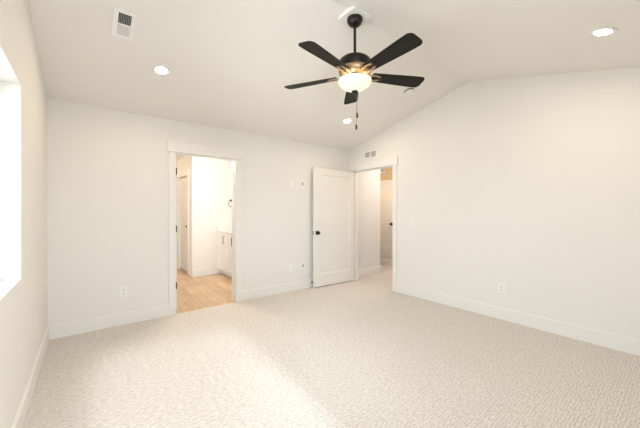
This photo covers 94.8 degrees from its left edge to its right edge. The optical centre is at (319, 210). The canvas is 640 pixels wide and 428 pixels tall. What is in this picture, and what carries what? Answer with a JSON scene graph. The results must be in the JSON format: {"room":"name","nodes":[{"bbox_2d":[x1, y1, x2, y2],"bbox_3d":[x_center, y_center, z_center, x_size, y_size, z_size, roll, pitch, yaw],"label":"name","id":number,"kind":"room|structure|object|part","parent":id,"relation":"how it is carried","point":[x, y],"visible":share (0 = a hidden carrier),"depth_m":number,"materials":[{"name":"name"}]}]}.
{"room":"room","nodes":[
{"label":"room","id":0,"kind":"room"},
{"bbox_2d":[0,0,46,427],"bbox_3d":[-1.446,-0.203,1.149,0.200,3.024,4.495,0,0,-38],"label":"wall","id":1,"kind":"structure","parent":0,"point":[23,96],"depth_m":1.82,"materials":[{"name":"white paint"}]},
{"bbox_2d":[11,326,48,427],"bbox_3d":[-1.361,1.238,1.216,0.015,0.142,4.495,0,0,-38],"label":"baseboard","id":2,"kind":"structure","parent":1,"relation":"attached to","point":[21,414],"depth_m":2.04,"materials":[{"name":"white paint"}]},
{"bbox_2d":[177,156,189,274],"bbox_3d":[-3.186,0.085,6.725,0.120,2.448,2.095,0,0,-38],"label":"wall","id":3,"kind":"structure","parent":0,"point":[184,162],"depth_m":5.98,"materials":[{"name":"white paint"}]},
{"bbox_2d":[177,167,188,274],"bbox_3d":[-2.905,0.220,6.347,0.147,2.179,0.973,0,0,-38],"label":"door frame","id":4,"kind":"structure","parent":3,"relation":"attached to","point":[183,173],"depth_m":6.62,"materials":[{"name":"white paint"}]},
{"bbox_3d":[-3.212,0.288,6.648,0.017,2.042,0.077,0,0,-38],"label":"casing","id":5,"kind":"part","parent":4,"relation":"part of","materials":[{"name":"white paint"}]},
{"bbox_3d":[-2.953,-0.802,6.310,0.027,0.136,0.973,0,0,-38],"label":"head casing","id":6,"kind":"part","parent":4,"relation":"part of","materials":[{"name":"white paint"}]},
{"bbox_3d":[-2.685,0.288,5.979,0.017,2.042,0.077,0,0,-38],"label":"casing","id":7,"kind":"part","parent":4,"relation":"part of","materials":[{"name":"white paint"}]},
{"bbox_2d":[181,176,186,270],"bbox_3d":[-2.924,0.283,6.332,0.095,2.008,0.759,0,0,-38],"label":"door","id":8,"kind":"structure","parent":3,"relation":"in","point":[183,180],"depth_m":6.40,"materials":[{"name":"white paint"}]},
{"bbox_3d":[-2.901,0.234,6.351,0.031,1.686,0.535,0,0,-38],"label":"panel","id":9,"kind":"part","parent":8,"relation":"part of","materials":[{"name":"white paint"}]},
{"bbox_2d":[192,267,220,276],"bbox_3d":[-2.973,1.238,6.806,0.585,0.142,2.230,0,0,-38],"label":"baseboard","id":10,"kind":"structure","parent":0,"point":[206,271],"depth_m":5.92,"materials":[{"name":"white paint"}]},
{"bbox_2d":[190,156,231,276],"bbox_3d":[-2.094,0.085,6.176,1.155,2.448,0.120,0,0,-38],"label":"wall","id":11,"kind":"structure","parent":0,"point":[210,179],"depth_m":5.95,"materials":[{"name":"white paint"}]},
{"bbox_2d":[217,225,231,229],"bbox_3d":[-1.856,0.359,6.273,0.658,0.100,0.020,0,0,-38],"label":"backsplash","id":12,"kind":"structure","parent":11,"relation":"attached to","point":[219,227],"depth_m":6.15,"materials":[{"name":"white stone"}]},
{"bbox_2d":[47,98,379,325],"bbox_3d":[-0.859,0.080,4.577,5.368,2.458,0.160,0,0,-38],"label":"wall","id":13,"kind":"structure","parent":0,"point":[108,169],"depth_m":3.48,"materials":[{"name":"white paint"}]},
{"bbox_2d":[120,286,126,296],"bbox_3d":[-2.252,0.929,3.370,0.074,0.120,0.008,0,0,-38],"label":"wall outlet","id":14,"kind":"object","parent":13,"relation":"attached to","point":[123,290],"visible":1,"depth_m":3.37,"materials":[{"name":"white plastic"}]},
{"bbox_2d":[176,155,176,309],"bbox_3d":[-2.105,0.288,4.132,0.155,2.014,0.776,0,0,-37],"label":"door","id":15,"kind":"structure","parent":13,"relation":"in","point":[176,155],"depth_m":3.83,"materials":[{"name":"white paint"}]},
{"bbox_2d":[49,278,312,339],"bbox_3d":[-1.089,1.238,4.284,4.215,0.142,0.015,0,0,-38],"label":"baseboard","id":16,"kind":"structure","parent":13,"relation":"attached to","point":[60,330],"depth_m":3.41,"materials":[{"name":"white paint"}]},
{"bbox_2d":[167,140,242,315],"bbox_3d":[-1.553,0.220,4.004,0.986,2.179,0.174,0,0,-38],"label":"door frame","id":17,"kind":"structure","parent":13,"relation":"attached to","point":[174,148],"depth_m":3.96,"materials":[{"name":"white paint"}]},
{"bbox_3d":[-1.850,0.288,3.682,0.077,2.042,0.017,0,0,-38],"label":"casing","id":18,"kind":"part","parent":17,"relation":"part of","materials":[{"name":"white paint"}]},
{"bbox_3d":[-1.508,-0.802,3.946,0.986,0.136,0.027,0,0,-38],"label":"head casing","id":19,"kind":"part","parent":17,"relation":"part of","materials":[{"name":"white paint"}]},
{"bbox_3d":[-1.171,0.288,4.218,0.077,2.042,0.017,0,0,-38],"label":"casing","id":20,"kind":"part","parent":17,"relation":"part of","materials":[{"name":"white paint"}]},
{"bbox_2d":[289,180,292,187],"bbox_3d":[-0.469,-0.430,4.778,0.074,0.120,0.008,0,0,-38],"label":"wall plate","id":21,"kind":"object","parent":13,"relation":"attached to","point":[290,181],"visible":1,"depth_m":4.77,"materials":[{"name":"white plastic"}]},
{"bbox_2d":[358,266,380,276],"bbox_3d":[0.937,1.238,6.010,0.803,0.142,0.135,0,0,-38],"label":"baseboard","id":22,"kind":"structure","parent":13,"relation":"attached to","point":[372,270],"depth_m":5.98,"materials":[{"name":"white paint"}]},
{"bbox_2d":[23,263,639,427],"bbox_3d":[-0.304,1.369,4.824,7.300,0.120,9.250,0,0,-38],"label":"floor","id":23,"kind":"structure","parent":0,"point":[362,352],"depth_m":2.42,"materials":[{"name":"beige carpet"}]},
{"bbox_2d":[217,225,231,277],"bbox_3d":[-1.458,0.809,5.737,0.697,1.000,1.354,0,0,-38],"label":"bathroom vanity","id":24,"kind":"object","parent":23,"relation":"on","point":[224,235],"visible":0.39,"depth_m":5.82,"materials":[{"name":"white paint"}]},
{"bbox_3d":[-1.976,0.829,5.902,0.018,0.730,0.432,0,0,-38],"label":"cabinet door","id":25,"kind":"part","parent":24,"relation":"part of","materials":[{"name":"white paint"}]},
{"bbox_2d":[217,230,231,234],"bbox_3d":[-1.446,0.429,5.747,0.665,0.040,1.354,0,0,-38],"label":"countertop","id":26,"kind":"structure","parent":24,"relation":"on","point":[220,231],"depth_m":5.78,"materials":[{"name":"white stone"}]},
{"bbox_3d":[-1.703,0.829,5.556,0.018,0.730,0.432,0,0,-38],"label":"cabinet door","id":27,"kind":"part","parent":24,"relation":"part of","materials":[{"name":"white paint"}]},
{"bbox_2d":[380,257,392,265],"bbox_3d":[1.501,1.230,7.274,0.012,0.158,0.760,0,0,-38],"label":"trim","id":28,"kind":"structure","parent":23,"relation":"on","point":[387,261],"depth_m":7.12,"materials":[{"name":"white paint"}]},
{"bbox_2d":[313,168,353,286],"bbox_3d":[0.259,0.285,5.224,0.913,2.019,0.155,0,0,-36],"label":"door","id":29,"kind":"structure","parent":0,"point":[333,190],"depth_m":5.20,"materials":[{"name":"white paint"}]},
{"bbox_3d":[0.256,0.236,5.223,0.678,1.697,0.031,0,0,-36],"label":"panel","id":30,"kind":"part","parent":29,"relation":"part of","materials":[{"name":"white paint"}]},
{"bbox_2d":[28,0,639,150],"bbox_3d":[0.282,-1.472,2.423,4.490,0.837,4.755,0,0,-38],"label":"ceiling","id":31,"kind":"structure","parent":0,"point":[230,62],"depth_m":2.71,"materials":[{"name":"white paint"}]},
{"bbox_2d":[111,6,137,41],"bbox_3d":[-1.530,-1.449,2.297,0.148,0.078,0.294,0,0,-38],"label":"ceiling vent","id":32,"kind":"object","parent":31,"relation":"in","point":[124,21],"visible":1,"depth_m":2.29,"materials":[{"name":"white metal"}]},
{"bbox_2d":[151,64,170,75],"bbox_3d":[-1.527,-1.349,2.832,0.172,0.044,0.167,0,0,-34],"label":"recessed light","id":33,"kind":"object","parent":31,"relation":"in","point":[158,69],"visible":1,"depth_m":2.83,"materials":[{"name":"white plastic"}]},
{"bbox_2d":[342,118,352,123],"bbox_3d":[0.410,-1.341,4.403,0.172,0.044,0.167,0,0,-34],"label":"recessed light","id":34,"kind":"object","parent":31,"relation":"in","point":[347,120],"visible":1,"depth_m":4.40,"materials":[{"name":"white"}]},
{"bbox_2d":[284,6,423,129],"bbox_3d":[0.310,-1.188,2.487,1.268,0.995,1.240,0,0,-38],"label":"ceiling fan","id":35,"kind":"object","parent":31,"relation":"hanging from","point":[355,68],"visible":1,"depth_m":2.42,"materials":[{"name":"black wood"}]},
{"bbox_3d":[-0.080,-1.152,2.667,0.501,0.006,0.148,-1,12,21],"label":"blade","id":36,"kind":"part","parent":35,"relation":"part of","materials":[{"name":"brown wood"}]},
{"bbox_3d":[0.045,-1.154,2.207,0.148,0.006,0.501,14,9,38],"label":"blade","id":37,"kind":"part","parent":35,"relation":"part of","materials":[{"name":"black wood"}]},
{"bbox_3d":[0.318,-1.159,2.929,0.148,0.006,0.501,-13,-1,3],"label":"blade","id":38,"kind":"part","parent":35,"relation":"part of","materials":[{"name":"brown wood"}]},
{"bbox_3d":[0.299,-1.069,2.524,0.284,0.091,0.284,0,0,-38],"label":"lamp shade","id":39,"kind":"part","parent":35,"relation":"part of","materials":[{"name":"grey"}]},
{"bbox_3d":[0.521,-1.163,2.185,0.148,0.006,0.501,13,-8,-32],"label":"blade","id":40,"kind":"part","parent":35,"relation":"part of","materials":[{"name":"brown wood"}]},
{"bbox_3d":[0.690,-1.167,2.631,0.501,0.006,0.148,-1,-12,-15],"label":"blade","id":41,"kind":"part","parent":35,"relation":"part of","materials":[{"name":"brown wood"}]},
{"bbox_2d":[404,87,413,94],"bbox_3d":[1.156,-1.549,3.821,0.136,0.066,0.132,0,0,-20],"label":"smoke detector","id":42,"kind":"object","parent":31,"relation":"attached to","point":[409,90],"visible":0.98,"depth_m":3.78,"materials":[{"name":"white plastic"}]},
{"bbox_2d":[588,27,618,36],"bbox_3d":[2.102,-1.325,2.185,0.172,0.047,0.166,0,0,-34],"label":"recessed light","id":43,"kind":"object","parent":31,"relation":"in","point":[603,31],"visible":1,"depth_m":2.18,"materials":[{"name":"white"}]},
{"bbox_2d":[349,67,639,339],"bbox_3d":[1.963,-0.203,3.916,0.120,3.024,4.615,0,0,-38],"label":"wall","id":44,"kind":"structure","parent":0,"point":[530,185],"depth_m":3.31,"materials":[{"name":"white paint"}]},
{"bbox_2d":[364,149,376,158],"bbox_3d":[0.886,-0.990,5.177,0.008,0.124,0.284,0,0,-38],"label":"air vent","id":45,"kind":"object","parent":44,"relation":"in","point":[373,153],"visible":1,"depth_m":5.17,"materials":[{"name":"white metal"}]},
{"bbox_2d":[349,156,397,291],"bbox_3d":[0.955,0.220,5.193,0.174,2.179,1.118,0,0,-38],"label":"door frame","id":46,"kind":"structure","parent":44,"relation":"attached to","point":[390,162],"depth_m":5.02,"materials":[{"name":"white paint"}]},
{"bbox_3d":[0.897,-0.802,5.148,0.027,0.136,1.118,0,0,-38],"label":"head casing","id":47,"kind":"part","parent":46,"relation":"part of","materials":[{"name":"white paint"}]},
{"bbox_3d":[1.210,0.288,4.760,0.017,2.042,0.077,0,0,-38],"label":"casing","id":48,"kind":"part","parent":46,"relation":"part of","materials":[{"name":"white paint"}]},
{"bbox_2d":[410,218,416,225],"bbox_3d":[1.426,0.176,4.491,0.010,0.120,0.120,0,0,-38],"label":"light switch","id":49,"kind":"object","parent":44,"relation":"attached to","point":[413,221],"visible":1,"depth_m":4.49,"materials":[{"name":"white plastic"}]},
{"bbox_2d":[498,283,504,293],"bbox_3d":[2.182,0.933,3.536,0.008,0.120,0.074,0,0,-38],"label":"wall outlet","id":50,"kind":"object","parent":44,"relation":"attached to","point":[501,286],"visible":1,"depth_m":3.53,"materials":[{"name":"white plastic"}]},
{"bbox_2d":[396,283,639,355],"bbox_3d":[2.287,1.238,3.396,0.015,0.142,3.398,0,0,-38],"label":"baseboard","id":51,"kind":"structure","parent":44,"relation":"attached to","point":[601,338],"depth_m":3.26,"materials":[{"name":"white paint"}]},
{"bbox_3d":[2.314,0.085,6.349,0.120,2.448,4.500,0,0,-38],"label":"wall","id":52,"kind":"structure","parent":0,"visible":0},
{"bbox_2d":[380,182,392,257],"bbox_3d":[1.499,0.227,7.272,0.095,1.815,0.754,0,0,-38],"label":"door","id":53,"kind":"structure","parent":52,"relation":"in","point":[386,189],"depth_m":7.15,"materials":[{"name":"white paint"}]},
{"bbox_3d":[1.522,0.176,7.291,0.031,1.515,0.554,0,0,-38],"label":"panel","id":54,"kind":"part","parent":53,"relation":"part of","materials":[{"name":"white paint"}]},
{"bbox_2d":[380,167,392,180],"bbox_3d":[1.502,-0.935,7.274,0.010,0.406,0.900,0,0,-38],"label":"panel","id":55,"kind":"object","parent":52,"relation":"attached to","point":[388,175],"visible":0.25,"depth_m":7.10,"materials":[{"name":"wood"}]}
]}

